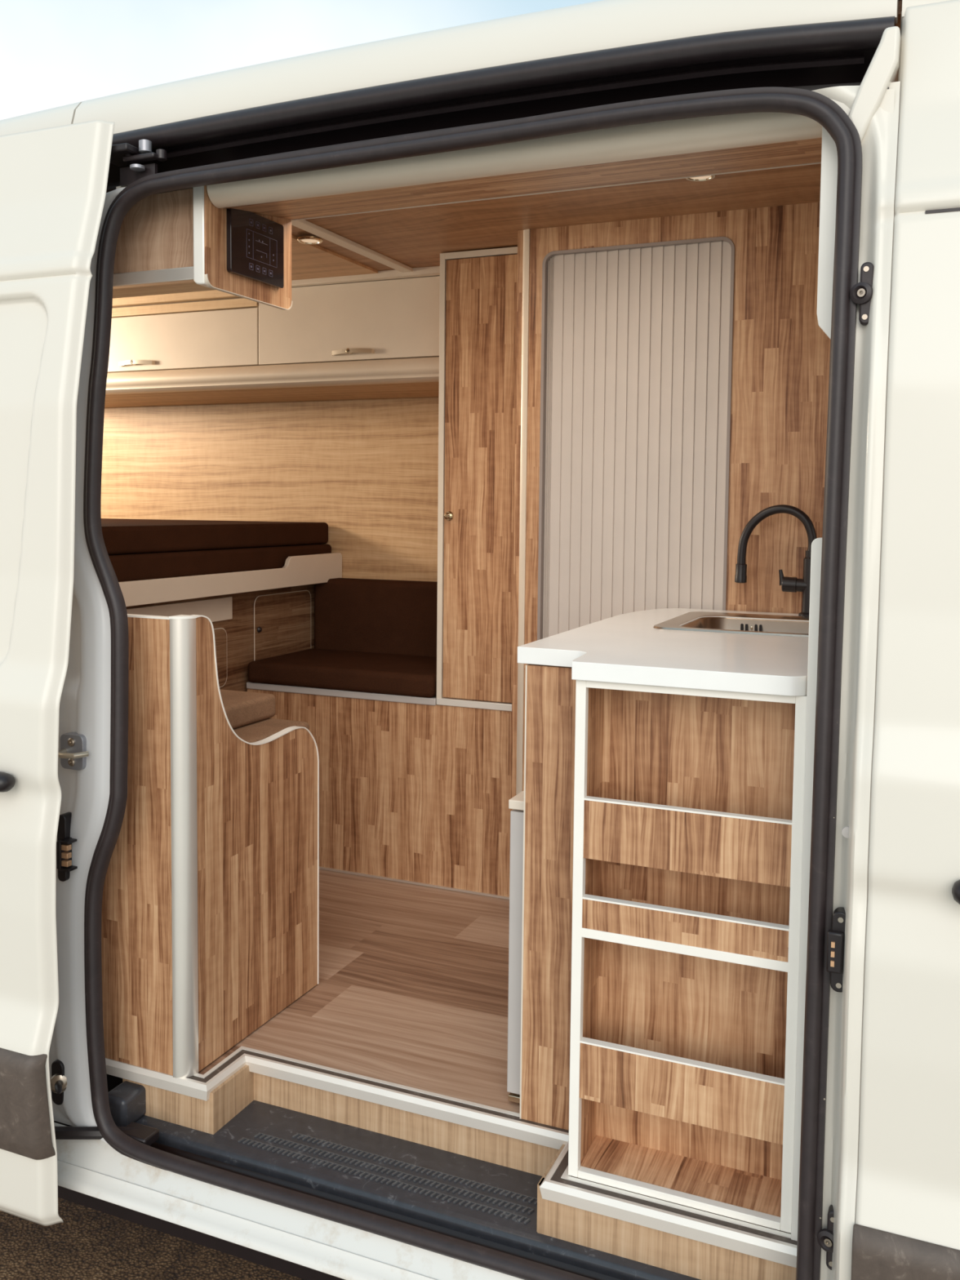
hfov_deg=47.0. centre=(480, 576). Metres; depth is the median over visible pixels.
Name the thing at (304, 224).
trim
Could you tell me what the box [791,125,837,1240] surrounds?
lining
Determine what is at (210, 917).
wall
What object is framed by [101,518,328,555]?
pad
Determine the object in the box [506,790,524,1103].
panel
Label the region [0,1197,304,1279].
ground
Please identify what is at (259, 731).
seat cushion
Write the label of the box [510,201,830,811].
wall
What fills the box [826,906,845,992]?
door latch
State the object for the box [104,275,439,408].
upper cabinet
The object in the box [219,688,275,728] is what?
seat cushion
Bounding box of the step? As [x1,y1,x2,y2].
[107,1080,701,1279]
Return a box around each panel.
[226,208,284,288]
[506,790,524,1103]
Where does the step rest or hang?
on the camper van
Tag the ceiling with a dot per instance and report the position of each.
(415, 237)
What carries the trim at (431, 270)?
attached to the ceiling
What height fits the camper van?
2.385 m
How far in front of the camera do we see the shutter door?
2.92 m
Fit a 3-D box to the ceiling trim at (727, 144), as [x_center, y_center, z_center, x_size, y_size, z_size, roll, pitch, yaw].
[0.069,-0.792,2.051,1.174,0.158,0.305,2,4,23]
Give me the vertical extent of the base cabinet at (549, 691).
0.873 m
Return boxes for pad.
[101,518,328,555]
[108,543,331,582]
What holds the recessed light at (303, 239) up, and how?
in the ceiling
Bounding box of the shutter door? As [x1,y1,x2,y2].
[537,236,734,639]
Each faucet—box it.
[734,504,817,616]
[798,550,811,616]
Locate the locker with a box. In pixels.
[112,185,292,310]
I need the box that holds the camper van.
[0,0,959,1279]
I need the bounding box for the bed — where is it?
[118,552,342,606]
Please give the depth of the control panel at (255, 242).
2.28 m
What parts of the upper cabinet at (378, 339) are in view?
handle, door, panel, cornice, door, handle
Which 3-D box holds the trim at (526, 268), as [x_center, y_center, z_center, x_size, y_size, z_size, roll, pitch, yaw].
[0.114,0.017,3.073,0.036,1.920,0.036,2,4,23]
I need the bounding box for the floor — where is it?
[122,869,796,1279]
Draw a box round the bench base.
[246,681,511,899]
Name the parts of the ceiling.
panel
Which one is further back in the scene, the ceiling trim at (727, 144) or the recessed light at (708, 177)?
the recessed light at (708, 177)
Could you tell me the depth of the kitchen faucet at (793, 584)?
2.69 m
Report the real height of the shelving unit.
0.874 m
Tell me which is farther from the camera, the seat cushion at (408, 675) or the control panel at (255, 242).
the seat cushion at (408, 675)
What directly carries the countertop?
on the base cabinet at (549, 691)
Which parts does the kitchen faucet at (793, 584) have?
spout, lever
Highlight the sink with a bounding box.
[653,611,808,637]
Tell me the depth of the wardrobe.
3.26 m
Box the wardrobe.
[436,246,517,711]
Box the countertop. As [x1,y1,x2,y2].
[517,608,808,696]
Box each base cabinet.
[125,584,314,691]
[520,663,576,1130]
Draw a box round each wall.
[101,397,439,582]
[101,613,319,1078]
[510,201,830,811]
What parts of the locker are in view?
panel, corner post, panel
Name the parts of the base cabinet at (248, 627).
drawer, door, knob, door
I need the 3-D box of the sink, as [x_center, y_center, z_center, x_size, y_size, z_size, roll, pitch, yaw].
[0.627,0.174,2.499,0.394,0.139,0.410,2,4,23]
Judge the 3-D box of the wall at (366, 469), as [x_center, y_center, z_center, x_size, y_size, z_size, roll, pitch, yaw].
[0.378,-0.024,3.669,4.600,1.950,0.030,2,4,23]
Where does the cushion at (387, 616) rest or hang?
on the bench base
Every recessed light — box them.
[297,235,323,244]
[684,174,716,181]
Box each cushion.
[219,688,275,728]
[232,718,309,742]
[248,648,436,697]
[314,577,437,657]
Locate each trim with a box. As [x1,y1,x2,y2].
[105,1046,797,1267]
[206,111,822,220]
[291,219,413,272]
[291,265,439,287]
[515,229,529,795]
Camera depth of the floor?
2.42 m
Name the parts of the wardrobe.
knob, rail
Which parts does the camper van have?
door handle, sliding door, guide pin plate, striker plate, door arm, roller arm, mount plate, sill, guide rail, gutter rail, guide rail, cab door, groove trim, door handle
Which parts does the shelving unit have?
rail, rail, rail, rail, rail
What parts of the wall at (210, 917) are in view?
panel, corner post, panel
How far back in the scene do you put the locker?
2.22 m
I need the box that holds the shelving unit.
[568,680,806,1233]

